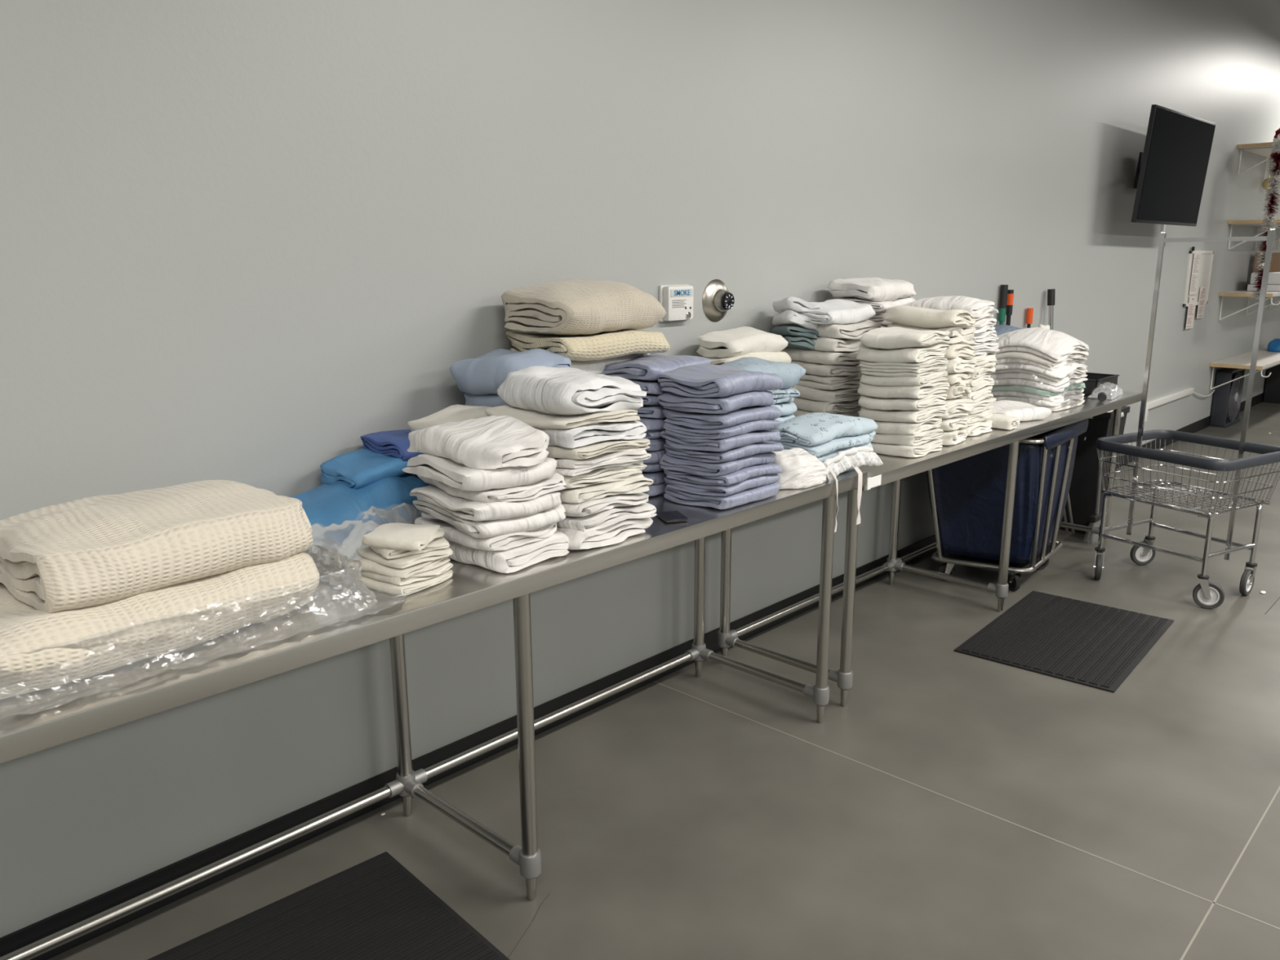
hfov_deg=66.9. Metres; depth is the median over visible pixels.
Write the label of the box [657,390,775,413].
sheet
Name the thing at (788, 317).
folded cloth
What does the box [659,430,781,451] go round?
sheet
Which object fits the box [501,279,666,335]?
blanket
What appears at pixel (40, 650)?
blanket
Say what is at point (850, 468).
gown
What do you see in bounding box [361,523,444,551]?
washcloth
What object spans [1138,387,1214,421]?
cable raceway
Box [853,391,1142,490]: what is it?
countertop
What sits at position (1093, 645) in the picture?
floor mat
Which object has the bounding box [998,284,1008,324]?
tool
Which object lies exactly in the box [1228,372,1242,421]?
grille
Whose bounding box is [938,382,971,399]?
folded towel
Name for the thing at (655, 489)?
sheet
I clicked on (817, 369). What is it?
folded towel
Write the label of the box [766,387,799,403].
gown
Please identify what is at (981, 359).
folded towel
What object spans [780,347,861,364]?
folded towel
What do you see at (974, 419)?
folded towel
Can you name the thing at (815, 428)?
gown
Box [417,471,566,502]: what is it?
sheet
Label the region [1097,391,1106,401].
roll
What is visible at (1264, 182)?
ornament
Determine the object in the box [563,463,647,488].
sheet
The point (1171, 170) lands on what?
television
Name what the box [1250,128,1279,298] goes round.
garland
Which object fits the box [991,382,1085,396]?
gown
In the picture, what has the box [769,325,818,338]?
folded cloth
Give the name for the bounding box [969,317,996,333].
folded towel
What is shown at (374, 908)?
floor mat
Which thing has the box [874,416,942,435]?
folded towel
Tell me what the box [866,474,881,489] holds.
sticker
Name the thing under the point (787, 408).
gown
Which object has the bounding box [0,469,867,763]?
countertop
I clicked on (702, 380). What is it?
sheet
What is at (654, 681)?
trim
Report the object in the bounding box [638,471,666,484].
sheet
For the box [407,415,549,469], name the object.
folded towel
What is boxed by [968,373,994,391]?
folded towel
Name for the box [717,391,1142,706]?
work table
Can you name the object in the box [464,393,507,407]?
sheet
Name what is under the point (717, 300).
dial
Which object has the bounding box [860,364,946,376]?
folded towel
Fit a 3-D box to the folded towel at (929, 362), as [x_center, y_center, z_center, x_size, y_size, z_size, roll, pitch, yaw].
[0.987,-0.442,3.619,0.264,0.039,0.247,12,18,42]
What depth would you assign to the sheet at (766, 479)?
2.78 m
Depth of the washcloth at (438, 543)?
2.08 m
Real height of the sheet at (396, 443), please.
0.065 m
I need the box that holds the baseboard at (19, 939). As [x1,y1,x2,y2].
[0,392,1264,959]
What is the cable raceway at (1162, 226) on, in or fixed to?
attached to the wall
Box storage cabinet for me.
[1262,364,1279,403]
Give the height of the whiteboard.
0.488 m
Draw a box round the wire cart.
[1093,228,1279,608]
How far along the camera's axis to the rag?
10.01 m
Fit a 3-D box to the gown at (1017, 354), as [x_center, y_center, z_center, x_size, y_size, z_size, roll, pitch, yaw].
[1.947,-0.635,4.787,0.396,0.108,0.448,12,18,42]
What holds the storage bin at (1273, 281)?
on the wall shelf at (1242, 293)
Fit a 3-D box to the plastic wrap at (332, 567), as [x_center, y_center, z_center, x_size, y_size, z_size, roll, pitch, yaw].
[-0.882,0.227,1.932,0.532,0.088,0.875,12,18,42]
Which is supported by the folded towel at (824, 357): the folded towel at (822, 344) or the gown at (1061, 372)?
the folded towel at (822, 344)
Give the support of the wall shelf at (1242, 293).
attached to the wall
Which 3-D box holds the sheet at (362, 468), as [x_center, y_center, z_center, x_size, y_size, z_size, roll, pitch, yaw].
[-0.686,-0.047,2.555,0.211,0.098,0.271,12,18,42]
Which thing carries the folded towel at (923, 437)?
on the folded towel at (922, 450)
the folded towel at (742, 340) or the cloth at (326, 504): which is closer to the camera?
the cloth at (326, 504)
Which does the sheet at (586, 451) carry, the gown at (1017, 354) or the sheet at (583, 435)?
the sheet at (583, 435)
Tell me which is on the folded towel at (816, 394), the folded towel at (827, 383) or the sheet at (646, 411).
the folded towel at (827, 383)
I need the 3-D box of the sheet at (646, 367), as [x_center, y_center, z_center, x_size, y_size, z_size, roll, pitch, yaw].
[0.029,-0.342,2.955,0.274,0.068,0.306,12,18,42]
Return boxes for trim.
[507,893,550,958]
[653,680,1279,929]
[1179,786,1279,959]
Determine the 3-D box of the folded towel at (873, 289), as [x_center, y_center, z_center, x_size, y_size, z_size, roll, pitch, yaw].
[1.007,-0.815,4.146,0.263,0.097,0.360,12,18,42]
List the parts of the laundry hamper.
board, frame, frame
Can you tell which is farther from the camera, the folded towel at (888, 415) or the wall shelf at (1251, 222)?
the wall shelf at (1251, 222)
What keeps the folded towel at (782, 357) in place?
on the folded towel
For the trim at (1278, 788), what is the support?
on the floor
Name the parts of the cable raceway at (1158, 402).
cord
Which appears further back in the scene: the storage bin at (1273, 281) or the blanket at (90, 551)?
the storage bin at (1273, 281)
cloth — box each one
[291,473,428,541]
[768,447,826,488]
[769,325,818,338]
[772,297,820,313]
[772,309,817,329]
[783,336,815,350]
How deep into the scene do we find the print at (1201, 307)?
8.40 m
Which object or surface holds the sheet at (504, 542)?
on the folded towel at (514, 559)
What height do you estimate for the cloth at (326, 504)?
0.164 m
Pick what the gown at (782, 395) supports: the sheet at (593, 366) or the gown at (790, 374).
the gown at (790, 374)
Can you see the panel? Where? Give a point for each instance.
(677, 300)
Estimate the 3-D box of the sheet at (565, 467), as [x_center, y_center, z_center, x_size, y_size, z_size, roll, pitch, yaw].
[-0.171,-0.062,2.472,0.324,0.054,0.295,12,18,42]
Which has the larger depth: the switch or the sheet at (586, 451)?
the switch
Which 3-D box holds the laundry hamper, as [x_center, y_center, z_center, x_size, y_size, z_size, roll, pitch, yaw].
[1.816,0.094,4.910,0.616,0.800,0.847,10,16,38]
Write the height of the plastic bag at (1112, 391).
0.064 m
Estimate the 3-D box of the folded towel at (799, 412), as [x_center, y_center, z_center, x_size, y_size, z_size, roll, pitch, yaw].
[0.762,-0.278,3.998,0.310,0.073,0.346,12,18,42]
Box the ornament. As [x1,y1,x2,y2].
[1262,159,1272,189]
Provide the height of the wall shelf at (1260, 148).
0.255 m
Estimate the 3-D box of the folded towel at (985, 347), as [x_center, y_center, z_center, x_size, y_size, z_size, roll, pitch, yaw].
[1.293,-0.564,4.038,0.347,0.061,0.248,12,18,42]
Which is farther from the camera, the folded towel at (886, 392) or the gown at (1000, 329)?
the gown at (1000, 329)
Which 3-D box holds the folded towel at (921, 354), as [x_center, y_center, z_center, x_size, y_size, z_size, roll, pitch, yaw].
[0.976,-0.477,3.614,0.265,0.066,0.260,12,18,42]
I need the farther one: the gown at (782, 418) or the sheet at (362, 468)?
the gown at (782, 418)
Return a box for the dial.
[702,279,734,321]
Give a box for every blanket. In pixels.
[0,480,313,613]
[0,551,319,699]
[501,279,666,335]
[506,328,670,361]
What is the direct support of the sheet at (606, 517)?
on the sheet at (615, 533)
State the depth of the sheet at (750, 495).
2.79 m
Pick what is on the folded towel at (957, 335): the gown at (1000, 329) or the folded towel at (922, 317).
the folded towel at (922, 317)
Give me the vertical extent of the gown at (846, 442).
0.050 m
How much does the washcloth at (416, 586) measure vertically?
0.024 m
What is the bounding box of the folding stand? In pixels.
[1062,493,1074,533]
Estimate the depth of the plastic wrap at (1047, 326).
4.92 m
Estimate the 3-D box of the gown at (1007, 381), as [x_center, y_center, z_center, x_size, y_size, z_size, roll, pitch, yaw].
[1.957,-0.504,4.806,0.407,0.069,0.443,12,18,42]
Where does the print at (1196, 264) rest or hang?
attached to the notice at (1197, 257)
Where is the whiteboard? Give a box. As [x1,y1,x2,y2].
[1182,246,1213,306]
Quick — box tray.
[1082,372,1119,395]
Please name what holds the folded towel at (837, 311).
on the folded towel at (851, 331)
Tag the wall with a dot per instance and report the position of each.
(246, 242)
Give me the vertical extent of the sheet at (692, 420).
0.053 m
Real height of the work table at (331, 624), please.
0.984 m
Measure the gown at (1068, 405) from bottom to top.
0.038 m
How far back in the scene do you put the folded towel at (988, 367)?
3.92 m
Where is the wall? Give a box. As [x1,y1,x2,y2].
[0,0,1279,937]
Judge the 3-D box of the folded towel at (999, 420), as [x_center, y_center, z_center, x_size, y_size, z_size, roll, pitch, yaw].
[1.543,-0.251,4.163,0.153,0.055,0.113,12,18,42]
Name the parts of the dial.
knob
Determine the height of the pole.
1.403 m
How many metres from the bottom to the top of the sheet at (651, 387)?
0.062 m
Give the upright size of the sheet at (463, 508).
0.057 m
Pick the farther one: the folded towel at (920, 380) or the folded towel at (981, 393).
the folded towel at (981, 393)
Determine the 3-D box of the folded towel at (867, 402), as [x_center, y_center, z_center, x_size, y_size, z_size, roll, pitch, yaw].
[0.990,-0.303,3.653,0.263,0.059,0.268,12,18,42]
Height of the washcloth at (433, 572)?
0.024 m
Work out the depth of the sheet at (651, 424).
2.84 m
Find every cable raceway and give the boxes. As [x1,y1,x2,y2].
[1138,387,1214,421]
[1160,224,1165,233]
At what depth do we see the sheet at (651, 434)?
2.86 m
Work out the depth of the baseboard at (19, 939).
2.84 m
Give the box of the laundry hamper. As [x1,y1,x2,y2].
[926,418,1088,591]
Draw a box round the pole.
[1047,288,1055,329]
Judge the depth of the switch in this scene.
3.51 m
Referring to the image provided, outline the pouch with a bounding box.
[656,510,688,522]
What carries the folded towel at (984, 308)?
on the folded towel at (981, 325)
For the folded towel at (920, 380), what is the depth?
3.54 m
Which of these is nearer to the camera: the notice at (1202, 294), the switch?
the switch
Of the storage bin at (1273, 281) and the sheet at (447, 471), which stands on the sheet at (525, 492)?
the sheet at (447, 471)
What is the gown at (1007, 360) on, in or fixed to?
on the gown at (1061, 372)
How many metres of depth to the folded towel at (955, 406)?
3.76 m
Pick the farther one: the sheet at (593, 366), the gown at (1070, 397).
the gown at (1070, 397)
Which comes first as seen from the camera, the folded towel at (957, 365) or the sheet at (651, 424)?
the sheet at (651, 424)
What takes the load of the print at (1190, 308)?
attached to the notice at (1192, 302)
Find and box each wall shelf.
[1209,346,1279,389]
[1218,289,1279,319]
[1227,219,1279,250]
[1237,142,1279,180]
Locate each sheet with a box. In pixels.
[320,448,408,489]
[360,429,424,461]
[402,453,556,491]
[409,485,561,521]
[412,500,565,537]
[413,516,556,551]
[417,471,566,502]
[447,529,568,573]
[449,348,571,395]
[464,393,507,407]
[484,404,640,429]
[534,420,646,448]
[545,438,650,459]
[553,448,651,476]
[554,476,653,503]
[556,502,657,532]
[556,517,653,549]
[560,492,648,516]
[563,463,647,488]
[570,353,650,373]
[600,353,711,380]
[626,404,666,418]
[631,379,666,394]
[634,394,662,404]
[637,417,666,430]
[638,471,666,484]
[641,462,664,471]
[641,482,668,496]
[642,429,665,439]
[642,448,666,463]
[644,437,666,451]
[657,364,783,397]
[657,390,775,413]
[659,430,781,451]
[659,452,776,475]
[662,404,782,428]
[662,419,782,439]
[663,440,783,462]
[663,462,782,485]
[663,473,779,496]
[663,481,781,509]
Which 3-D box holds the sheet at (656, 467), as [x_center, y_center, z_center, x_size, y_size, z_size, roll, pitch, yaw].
[0.038,-0.073,3.056,0.285,0.043,0.306,12,18,42]
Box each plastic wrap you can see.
[0,544,431,717]
[1035,324,1082,409]
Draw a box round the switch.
[685,311,691,318]
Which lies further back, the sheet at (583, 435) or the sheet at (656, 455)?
the sheet at (656, 455)
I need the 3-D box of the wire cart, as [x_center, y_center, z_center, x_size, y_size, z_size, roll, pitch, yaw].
[2.647,-0.312,4.629,0.597,1.710,0.673,-7,15,-29]
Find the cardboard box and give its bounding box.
[1253,252,1279,272]
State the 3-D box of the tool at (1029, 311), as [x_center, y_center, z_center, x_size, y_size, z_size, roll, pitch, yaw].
[2.335,-0.394,5.919,0.038,1.296,0.079,12,18,42]
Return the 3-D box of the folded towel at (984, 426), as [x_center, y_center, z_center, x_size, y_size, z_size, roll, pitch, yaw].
[1.299,-0.239,4.118,0.341,0.052,0.237,12,18,42]
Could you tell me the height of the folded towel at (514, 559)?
0.063 m
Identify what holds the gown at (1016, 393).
on the gown at (1070, 397)
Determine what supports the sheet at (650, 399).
on the sheet at (646, 411)
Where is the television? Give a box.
[1131,104,1216,226]
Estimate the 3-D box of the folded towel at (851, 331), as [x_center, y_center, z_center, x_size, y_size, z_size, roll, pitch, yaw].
[0.776,-0.613,3.922,0.304,0.074,0.350,12,18,42]
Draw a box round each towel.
[407,404,491,431]
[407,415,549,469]
[497,365,647,415]
[696,326,788,358]
[702,351,791,364]
[778,298,875,324]
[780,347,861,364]
[790,360,862,376]
[791,385,862,402]
[792,396,861,413]
[793,408,859,417]
[795,373,862,390]
[808,336,862,351]
[814,320,880,339]
[826,277,915,302]
[840,296,915,312]
[856,343,949,363]
[857,382,950,398]
[857,393,946,410]
[857,404,947,422]
[859,326,951,349]
[859,358,948,368]
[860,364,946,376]
[860,371,947,386]
[866,311,893,325]
[870,427,943,445]
[871,438,942,457]
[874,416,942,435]
[884,305,978,328]
[887,322,975,344]
[902,295,998,319]
[933,343,975,359]
[936,398,974,418]
[936,417,968,431]
[937,373,973,384]
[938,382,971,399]
[939,427,968,444]
[943,356,977,373]
[953,408,993,426]
[960,351,996,365]
[960,397,996,414]
[960,419,992,435]
[965,385,993,403]
[968,329,998,345]
[968,341,999,355]
[968,360,995,378]
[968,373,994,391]
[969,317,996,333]
[988,400,1051,421]
[988,413,1019,430]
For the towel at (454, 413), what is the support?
on the sheet
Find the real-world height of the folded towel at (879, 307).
0.064 m
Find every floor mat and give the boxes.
[147,851,510,959]
[954,591,1173,693]
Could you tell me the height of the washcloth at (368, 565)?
0.026 m
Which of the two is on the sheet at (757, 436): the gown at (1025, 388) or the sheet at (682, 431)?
the sheet at (682, 431)
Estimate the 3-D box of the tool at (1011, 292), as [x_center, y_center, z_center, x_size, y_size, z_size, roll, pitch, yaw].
[2.126,-0.399,5.692,0.038,1.411,0.070,12,18,42]
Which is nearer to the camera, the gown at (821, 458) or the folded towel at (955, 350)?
the gown at (821, 458)
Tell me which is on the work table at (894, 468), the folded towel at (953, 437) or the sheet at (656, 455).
the folded towel at (953, 437)
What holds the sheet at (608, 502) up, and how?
on the sheet at (606, 517)
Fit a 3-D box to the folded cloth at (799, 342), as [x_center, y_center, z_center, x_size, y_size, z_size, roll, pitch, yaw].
[0.608,-0.537,3.845,0.139,0.075,0.177,-4,13,-14]
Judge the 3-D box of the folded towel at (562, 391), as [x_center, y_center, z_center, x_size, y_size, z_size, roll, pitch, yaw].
[-0.175,-0.215,2.439,0.330,0.123,0.271,12,18,42]
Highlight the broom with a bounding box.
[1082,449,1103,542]
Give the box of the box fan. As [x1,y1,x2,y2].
[1208,367,1245,428]
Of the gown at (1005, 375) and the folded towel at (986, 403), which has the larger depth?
the gown at (1005, 375)
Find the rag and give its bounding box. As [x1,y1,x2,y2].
[1266,338,1279,351]
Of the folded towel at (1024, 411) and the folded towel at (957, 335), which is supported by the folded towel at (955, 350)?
the folded towel at (957, 335)
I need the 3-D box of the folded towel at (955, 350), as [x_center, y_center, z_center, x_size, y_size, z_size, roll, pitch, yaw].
[1.145,-0.516,3.829,0.322,0.068,0.236,12,18,42]
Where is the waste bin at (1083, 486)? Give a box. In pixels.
[1058,405,1129,535]
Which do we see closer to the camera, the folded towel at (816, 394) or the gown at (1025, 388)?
the folded towel at (816, 394)
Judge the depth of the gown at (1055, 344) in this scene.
4.62 m
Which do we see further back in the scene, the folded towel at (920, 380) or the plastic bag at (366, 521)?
the folded towel at (920, 380)
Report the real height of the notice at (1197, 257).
0.340 m
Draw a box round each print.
[1186,298,1193,327]
[1191,255,1199,291]
[1197,288,1204,316]
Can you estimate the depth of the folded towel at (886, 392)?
3.56 m
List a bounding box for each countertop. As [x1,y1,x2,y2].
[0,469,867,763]
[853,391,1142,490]
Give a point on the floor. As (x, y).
(673, 824)
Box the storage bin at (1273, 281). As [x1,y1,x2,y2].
[1247,271,1279,291]
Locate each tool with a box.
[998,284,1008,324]
[1005,289,1013,325]
[1025,307,1033,328]
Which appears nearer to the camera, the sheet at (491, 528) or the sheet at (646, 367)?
the sheet at (491, 528)
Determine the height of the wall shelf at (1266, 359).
0.255 m
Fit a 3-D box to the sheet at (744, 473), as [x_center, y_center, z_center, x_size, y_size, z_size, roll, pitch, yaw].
[0.246,-0.034,2.868,0.257,0.045,0.308,12,18,42]
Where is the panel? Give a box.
[658,284,693,321]
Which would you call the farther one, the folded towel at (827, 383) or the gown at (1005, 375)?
the gown at (1005, 375)
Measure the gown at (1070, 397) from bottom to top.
0.043 m
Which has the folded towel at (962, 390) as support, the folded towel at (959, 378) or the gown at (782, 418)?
the folded towel at (959, 378)
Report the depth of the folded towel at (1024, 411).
4.33 m
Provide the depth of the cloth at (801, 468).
2.99 m
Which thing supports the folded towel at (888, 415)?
on the folded towel at (883, 427)
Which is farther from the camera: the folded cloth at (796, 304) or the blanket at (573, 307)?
the folded cloth at (796, 304)
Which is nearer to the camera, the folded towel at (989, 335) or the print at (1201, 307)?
the folded towel at (989, 335)
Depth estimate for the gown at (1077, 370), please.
4.65 m
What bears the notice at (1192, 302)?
attached to the whiteboard
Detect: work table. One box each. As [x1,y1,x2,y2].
[0,445,883,959]
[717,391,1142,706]
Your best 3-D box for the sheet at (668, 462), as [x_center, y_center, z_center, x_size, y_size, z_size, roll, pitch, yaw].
[0.233,-0.070,2.862,0.257,0.055,0.306,12,18,42]
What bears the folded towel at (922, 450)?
on the work table at (894, 468)
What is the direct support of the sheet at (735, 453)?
on the sheet at (668, 462)
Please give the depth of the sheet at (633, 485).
2.38 m
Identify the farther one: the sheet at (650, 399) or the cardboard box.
the cardboard box
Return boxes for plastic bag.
[311,502,423,576]
[1088,382,1123,399]
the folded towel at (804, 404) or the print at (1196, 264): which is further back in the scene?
the print at (1196, 264)
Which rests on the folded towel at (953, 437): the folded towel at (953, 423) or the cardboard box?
the folded towel at (953, 423)
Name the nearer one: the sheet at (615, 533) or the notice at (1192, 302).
the sheet at (615, 533)
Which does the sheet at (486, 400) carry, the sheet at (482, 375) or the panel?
the sheet at (482, 375)
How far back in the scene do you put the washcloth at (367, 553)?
2.08 m
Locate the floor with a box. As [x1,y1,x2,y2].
[47,401,1279,959]
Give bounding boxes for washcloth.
[353,555,450,577]
[357,546,453,568]
[360,561,453,585]
[360,568,453,595]
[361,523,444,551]
[369,536,449,559]
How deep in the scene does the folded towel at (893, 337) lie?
3.52 m
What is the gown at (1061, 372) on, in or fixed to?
on the gown at (1077, 370)
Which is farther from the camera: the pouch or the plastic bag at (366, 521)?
the pouch
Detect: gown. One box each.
[720,356,805,388]
[764,412,877,446]
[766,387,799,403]
[768,431,875,457]
[770,401,797,415]
[775,413,795,422]
[816,442,872,462]
[844,465,862,471]
[987,324,1022,342]
[987,388,1084,401]
[987,392,1084,406]
[989,368,1088,382]
[990,372,1088,386]
[991,327,1088,359]
[991,357,1084,370]
[991,377,1088,392]
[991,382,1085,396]
[992,346,1088,362]
[995,351,1087,366]
[995,361,1087,378]
[1031,399,1084,411]
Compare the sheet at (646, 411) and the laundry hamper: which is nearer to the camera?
the sheet at (646, 411)
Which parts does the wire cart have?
leg, cross rail, rack post, long rail, basket rail, leg, long rail, leg, basket rail, cross rail, rack post, leg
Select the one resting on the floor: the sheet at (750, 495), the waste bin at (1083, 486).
the waste bin at (1083, 486)
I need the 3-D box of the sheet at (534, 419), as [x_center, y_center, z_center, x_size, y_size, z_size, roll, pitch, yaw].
[-0.188,-0.165,2.440,0.317,0.041,0.287,12,18,42]
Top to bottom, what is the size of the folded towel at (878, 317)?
0.077 m
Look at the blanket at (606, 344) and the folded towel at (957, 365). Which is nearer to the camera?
the blanket at (606, 344)
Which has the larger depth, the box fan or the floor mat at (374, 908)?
the box fan
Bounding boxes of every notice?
[1185,296,1196,328]
[1189,253,1201,294]
[1196,286,1207,318]

